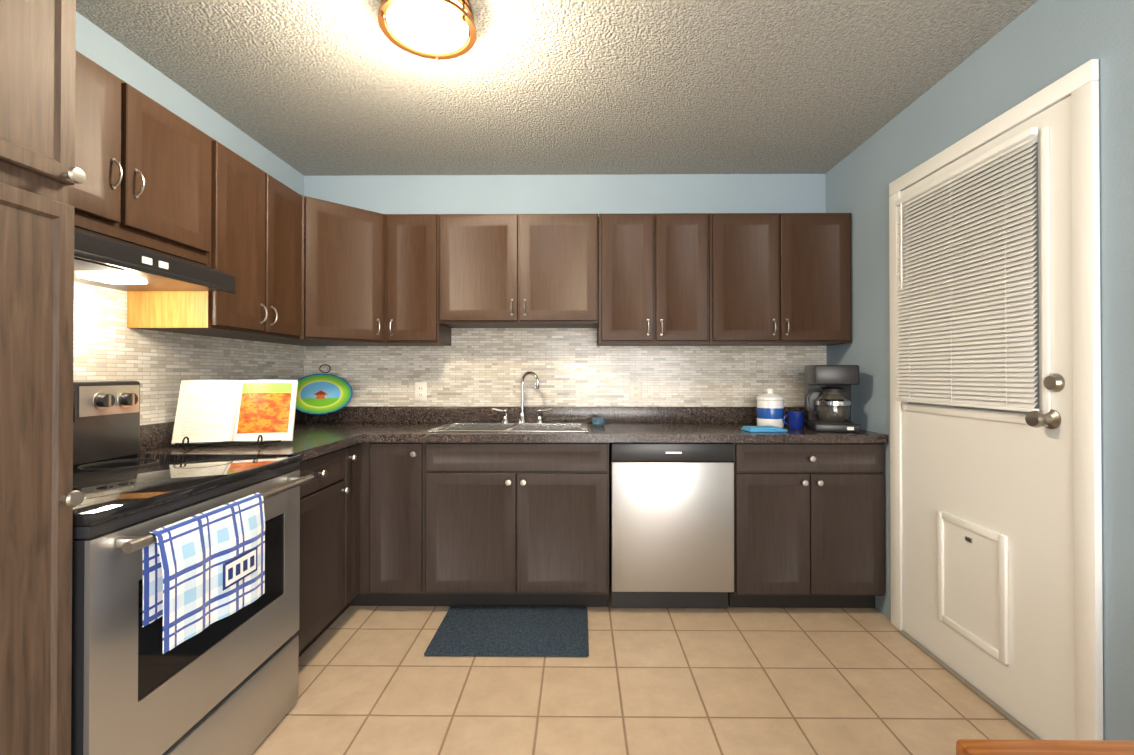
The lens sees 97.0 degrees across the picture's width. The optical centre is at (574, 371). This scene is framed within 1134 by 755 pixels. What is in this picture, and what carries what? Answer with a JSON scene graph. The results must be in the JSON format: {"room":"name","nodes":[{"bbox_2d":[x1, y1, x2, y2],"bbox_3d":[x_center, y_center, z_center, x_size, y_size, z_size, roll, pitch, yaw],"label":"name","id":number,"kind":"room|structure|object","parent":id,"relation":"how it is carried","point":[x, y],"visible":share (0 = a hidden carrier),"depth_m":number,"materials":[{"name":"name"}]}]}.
{"room":"kitchen","nodes":[
{"label":"kitchen","id":0,"kind":"room"},
{"bbox_2d":[76,11,303,195],"bbox_3d":[-1.805,-0.017,0.418,0.150,2.466,5.470,0,0,1],"label":"wall","id":1,"kind":"structure","parent":0,"point":[100,47],"depth_m":2.14,"materials":[{"name":"blue paint"}]},
{"bbox_2d":[68,50,131,242],"bbox_3d":[-1.547,-0.657,1.303,0.330,0.494,0.471,0,0,1],"label":"upper cabinet","id":2,"kind":"object","parent":1,"relation":"attached to","point":[102,204],"depth_m":1.47,"materials":[{"name":"brown paint"}]},
{"bbox_2d":[132,87,215,268],"bbox_3d":[-1.543,-0.654,1.726,0.330,0.494,0.376,0,0,1],"label":"upper cabinet","id":3,"kind":"object","parent":1,"relation":"attached to","point":[174,161],"depth_m":1.72,"materials":[{"name":"brown paint"}]},
{"bbox_2d":[74,226,235,293],"bbox_3d":[-1.500,-0.352,1.488,0.422,0.110,0.842,0,0,1],"label":"range hood","id":4,"kind":"object","parent":3,"relation":"attached to","point":[100,260],"visible":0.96,"depth_m":1.59,"materials":[{"name":"black metal"}]},
{"bbox_2d":[73,282,304,424],"bbox_3d":[-1.710,-0.011,2.097,0.007,0.643,2.070,0,0,1],"label":"tile backsplash","id":5,"kind":"structure","parent":1,"relation":"attached to","point":[105,349],"depth_m":2.04,"materials":[{"name":"tile"}]},
{"bbox_2d":[127,141,271,337],"bbox_3d":[-1.540,-0.531,2.077,0.330,0.734,0.320,0,0,1],"label":"upper cabinet","id":6,"kind":"object","parent":1,"relation":"attached to","point":[243,190],"depth_m":2.04,"materials":[{"name":"brown paint"}]},
{"bbox_2d":[140,409,305,449],"bbox_3d":[-1.690,0.265,2.499,0.020,0.099,1.245,0,0,1],"label":"backsplash","id":7,"kind":"structure","parent":1,"relation":"attached to","point":[157,434],"depth_m":2.03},
{"bbox_2d":[231,177,303,341],"bbox_3d":[-1.537,-0.529,2.389,0.330,0.734,0.305,0,0,1],"label":"upper cabinet","id":8,"kind":"object","parent":1,"relation":"attached to","point":[287,205],"depth_m":2.42,"materials":[{"name":"brown paint"}]},
{"bbox_2d":[76,0,1037,175],"bbox_3d":[-0.094,-1.309,0.486,3.570,0.120,5.620,0,0,1],"label":"ceiling","id":9,"kind":"structure","parent":0,"point":[520,87],"depth_m":2.12,"materials":[{"name":"white paint"}]},
{"bbox_2d":[378,0,475,61],"bbox_3d":[-0.498,-1.193,1.709,0.320,0.095,0.320,0,0,1],"label":"ceiling light","id":10,"kind":"object","parent":9,"relation":"attached to","point":[437,30],"visible":1,"depth_m":1.69,"materials":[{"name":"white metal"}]},
{"bbox_2d":[304,174,825,216],"bbox_3d":[-0.069,0.001,3.212,3.570,2.466,0.150,0,0,1],"label":"wall","id":11,"kind":"structure","parent":0,"point":[593,194],"depth_m":3.14,"materials":[{"name":"blue paint"}]},
{"bbox_2d":[269,196,383,345],"bbox_3d":[-1.389,-0.527,2.843,0.617,0.734,0.600,0,0,1],"label":"upper cabinet","id":12,"kind":"object","parent":11,"relation":"attached to","point":[305,270],"depth_m":2.65,"materials":[{"name":"brown paint"}]},
{"bbox_2d":[364,210,383,341],"bbox_3d":[-1.228,-0.528,2.690,0.295,0.710,0.296,0,0,1],"label":"upper cabinet","id":13,"kind":"object","parent":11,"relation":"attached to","point":[373,221],"depth_m":2.79,"materials":[{"name":"brown paint"}]},
{"bbox_2d":[384,214,450,345],"bbox_3d":[-0.924,-0.526,2.984,0.305,0.734,0.310,0,0,1],"label":"upper cabinet","id":14,"kind":"object","parent":11,"relation":"attached to","point":[409,239],"depth_m":2.83,"materials":[{"name":"brown paint"}]},
{"bbox_2d":[436,214,523,329],"bbox_3d":[-0.541,-0.582,2.981,0.454,0.621,0.310,0,0,1],"label":"upper cabinet","id":15,"kind":"object","parent":11,"relation":"attached to","point":[478,255],"depth_m":2.83,"materials":[{"name":"brown paint"}]},
{"bbox_2d":[307,406,805,421],"bbox_3d":[-0.066,0.269,3.115,3.257,0.099,0.019,0,0,1],"label":"backsplash","id":16,"kind":"structure","parent":11,"relation":"attached to","point":[347,413],"depth_m":3.11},
{"bbox_2d":[520,214,595,327],"bbox_3d":[-0.089,-0.582,2.977,0.450,0.621,0.310,0,0,1],"label":"upper cabinet","id":17,"kind":"object","parent":11,"relation":"attached to","point":[558,251],"depth_m":2.83,"materials":[{"name":"brown paint"}]},
{"bbox_2d":[305,328,826,406],"bbox_3d":[-0.069,-0.005,3.133,3.268,0.643,0.007,0,0,1],"label":"tile backsplash","id":18,"kind":"structure","parent":11,"relation":"attached to","point":[492,366],"depth_m":3.13,"materials":[{"name":"tile"}]},
{"bbox_2d":[415,382,426,400],"bbox_3d":[-0.960,0.126,3.132,0.072,0.116,0.008,0,0,1],"label":"electrical outlet","id":19,"kind":"object","parent":18,"relation":"attached to","point":[420,391],"visible":1,"depth_m":3.13,"materials":[{"name":"white plastic"}]},
{"bbox_2d":[630,382,641,400],"bbox_3d":[0.381,0.126,3.120,0.072,0.116,0.008,0,0,1],"label":"electrical outlet","id":20,"kind":"object","parent":18,"relation":"attached to","point":[635,391],"visible":1,"depth_m":3.12,"materials":[{"name":"white plastic"}]},
{"bbox_2d":[596,213,655,345],"bbox_3d":[0.295,-0.526,2.973,0.313,0.734,0.310,0,0,1],"label":"upper cabinet","id":21,"kind":"object","parent":11,"relation":"attached to","point":[625,243],"depth_m":2.82,"materials":[{"name":"brown paint"}]},
{"bbox_2d":[656,213,715,345],"bbox_3d":[0.608,-0.526,2.970,0.312,0.734,0.310,0,0,1],"label":"upper cabinet","id":22,"kind":"object","parent":11,"relation":"attached to","point":[683,240],"depth_m":2.82,"materials":[{"name":"brown paint"}]},
{"bbox_2d":[712,213,783,345],"bbox_3d":[0.958,-0.526,2.966,0.389,0.734,0.310,0,0,1],"label":"upper cabinet","id":23,"kind":"object","parent":11,"relation":"attached to","point":[748,248],"depth_m":2.82,"materials":[{"name":"brown paint"}]},
{"bbox_2d":[784,213,851,345],"bbox_3d":[1.356,-0.526,2.963,0.407,0.734,0.310,0,0,1],"label":"upper cabinet","id":24,"kind":"object","parent":11,"relation":"attached to","point":[817,246],"depth_m":2.81,"materials":[{"name":"brown paint"}]},
{"bbox_2d":[251,575,1031,754],"bbox_3d":[-0.094,1.277,0.469,3.570,0.120,5.620,0,0,1],"label":"floor","id":25,"kind":"structure","parent":0,"point":[373,680],"depth_m":1.92,"materials":[{"name":"beige tile"}]},
{"bbox_2d":[0,0,85,754],"bbox_3d":[-1.371,0.075,0.617,0.708,2.276,0.876,0,0,1],"label":"pantry","id":26,"kind":"object","parent":25,"relation":"on","point":[40,173],"visible":1,"depth_m":0.98,"materials":[{"name":"brown wood"}]},
{"bbox_2d":[71,381,313,754],"bbox_3d":[-1.326,0.626,1.460,0.748,1.186,0.802,0,0,1],"label":"range","id":27,"kind":"object","parent":25,"relation":"on","point":[227,685],"visible":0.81,"depth_m":1.38,"materials":[{"name":"silver metal"}]},
{"bbox_2d":[143,493,264,653],"bbox_3d":[-0.958,0.521,1.335,0.056,0.306,0.385,0,0,1],"label":"dish towel","id":28,"kind":"object","parent":27,"relation":"hanging from","point":[203,571],"visible":1,"depth_m":1.28,"materials":[{"name":"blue fabric"}]},
{"bbox_2d":[294,446,349,656],"bbox_3d":[-1.397,0.787,2.125,0.627,0.871,0.499,0,0,1],"label":"base cabinet","id":29,"kind":"object","parent":25,"relation":"on","point":[324,588],"depth_m":2.18,"materials":[{"name":"brown paint"}]},
{"bbox_2d":[350,442,361,605],"bbox_3d":[-1.394,0.789,2.452,0.627,0.871,0.154,0,0,1],"label":"base cabinet","id":30,"kind":"object","parent":25,"relation":"on","point":[355,451],"depth_m":2.49,"materials":[{"name":"brown paint"}]},
{"bbox_2d":[362,442,457,605],"bbox_3d":[-0.928,0.792,2.834,0.338,0.871,0.607,0,0,1],"label":"base cabinet","id":31,"kind":"object","parent":25,"relation":"on","point":[400,506],"depth_m":2.54,"materials":[{"name":"brown paint"}]},
{"bbox_2d":[138,434,361,461],"bbox_3d":[-1.387,0.332,2.195,0.647,0.040,0.645,0,0,1],"label":"countertop","id":32,"kind":"structure","parent":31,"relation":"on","point":[308,446],"depth_m":2.08,"materials":[{"name":"brown stone"}]},
{"bbox_2d":[171,380,297,449],"bbox_3d":[-1.425,0.173,2.082,0.449,0.274,0.288,0,0,1],"label":"cookbook","id":33,"kind":"object","parent":32,"relation":"on","point":[248,412],"visible":1,"depth_m":2.10,"materials":[{"name":"beige paper"}]},
{"bbox_2d":[424,605,588,656],"bbox_3d":[-0.291,1.220,2.379,0.710,0.014,0.455,0,0,1],"label":"rug","id":34,"kind":"object","parent":25,"relation":"on","point":[516,631],"visible":1,"depth_m":2.33,"materials":[{"name":"blue fabric"}]},
{"bbox_2d":[426,454,608,606],"bbox_3d":[-0.291,0.880,2.828,0.937,0.695,0.607,0,0,1],"label":"base cabinet","id":35,"kind":"object","parent":25,"relation":"on","point":[502,529],"depth_m":2.53,"materials":[{"name":"brown paint"}]},
{"bbox_2d":[609,442,733,607],"bbox_3d":[0.495,0.795,2.807,0.612,0.862,0.599,0,0,1],"label":"dishwasher","id":36,"kind":"object","parent":25,"relation":"on","point":[671,525],"visible":0.88,"depth_m":2.51,"materials":[{"name":"silver metal"}]},
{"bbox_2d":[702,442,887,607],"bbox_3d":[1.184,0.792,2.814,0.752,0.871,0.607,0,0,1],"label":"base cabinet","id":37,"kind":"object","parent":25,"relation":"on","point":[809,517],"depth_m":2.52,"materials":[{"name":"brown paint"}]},
{"bbox_2d":[293,422,887,441],"bbox_3d":[-0.072,0.336,2.819,3.264,0.040,0.627,0,0,1],"label":"countertop","id":38,"kind":"structure","parent":37,"relation":"on","point":[370,431],"depth_m":2.54,"materials":[{"name":"brown stone"}]},
{"bbox_2d":[296,364,352,424],"bbox_3d":[-1.512,0.135,3.001,0.345,0.360,0.212,0,0,1],"label":"plate","id":39,"kind":"object","parent":38,"relation":"on","point":[321,393],"visible":0.94,"depth_m":2.99,"materials":[{"name":"green ceramic"}]},
{"bbox_2d":[427,422,587,431],"bbox_3d":[-0.347,0.399,2.847,0.836,0.176,0.490,0,0,1],"label":"sink","id":40,"kind":"object","parent":38,"relation":"in","point":[515,427],"visible":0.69,"depth_m":3.00,"materials":[{"name":"silver metal"}]},
{"bbox_2d":[492,371,551,422],"bbox_3d":[-0.318,0.155,3.025,0.363,0.313,0.099,0,0,1],"label":"faucet","id":41,"kind":"object","parent":38,"relation":"on","point":[522,415],"visible":1,"depth_m":3.03,"materials":[{"name":"silver metal"}]},
{"bbox_2d":[591,417,605,425],"bbox_3d":[0.139,0.294,2.923,0.086,0.045,0.086,0,0,1],"label":"glass dish","id":42,"kind":"object","parent":38,"relation":"on","point":[597,421],"visible":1,"depth_m":2.89,"materials":[{"name":"blue glass"}]},
{"bbox_2d":[741,426,786,431],"bbox_3d":[1.001,0.304,2.655,0.200,0.022,0.120,0,0,-5],"label":"cloth","id":43,"kind":"object","parent":38,"relation":"on","point":[761,429],"visible":0.98,"depth_m":2.60,"materials":[{"name":"blue fabric"}]},
{"bbox_2d":[756,388,783,427],"bbox_3d":[1.113,0.206,2.855,0.148,0.220,0.148,0,0,1],"label":"canister","id":44,"kind":"object","parent":38,"relation":"on","point":[770,408],"visible":0.98,"depth_m":2.79,"materials":[{"name":"white ceramic"}]},
{"bbox_2d":[783,411,803,428],"bbox_3d":[1.212,0.271,2.784,0.112,0.090,0.082,0,0,1],"label":"cup","id":45,"kind":"object","parent":38,"relation":"on","point":[795,420],"visible":1,"depth_m":2.75,"materials":[{"name":"blue ceramic"}]},
{"bbox_2d":[804,365,860,432],"bbox_3d":[1.370,0.141,2.715,0.250,0.348,0.256,0,0,13],"label":"coffee maker","id":46,"kind":"object","parent":38,"relation":"on","point":[827,398],"visible":0.98,"depth_m":2.62,"materials":[{"name":"black plastic"}]},
{"bbox_2d":[956,739,1133,754],"bbox_3d":[0.955,0.829,-0.042,0.983,0.762,1.312,0,0,1],"label":"dining table","id":47,"kind":"object","parent":25,"relation":"on","point":[1038,747],"visible":1,"depth_m":0.60,"materials":[{"name":"orange wood"}]},
{"bbox_2d":[826,0,1133,740],"bbox_3d":[1.615,-0.017,0.387,0.150,2.466,5.470,0,0,1],"label":"wall","id":48,"kind":"structure","parent":0,"point":[1036,47],"depth_m":1.61,"materials":[{"name":"blue paint"}]},
{"bbox_2d":[889,59,1102,739],"bbox_3d":[1.513,0.152,1.959,0.080,2.144,0.971,0,0,1],"label":"entry door","id":49,"kind":"structure","parent":48,"relation":"in","point":[996,553],"depth_m":1.70,"materials":[{"name":"white paint"}]},
{"bbox_2d":[895,127,1038,411],"bbox_3d":[1.504,-0.331,1.995,0.036,0.935,0.710,0,0,1],"label":"mini blind","id":50,"kind":"object","parent":49,"relation":"attached to","point":[984,359],"visible":0.88,"depth_m":1.90,"materials":[{"name":"white plastic"}]}
]}

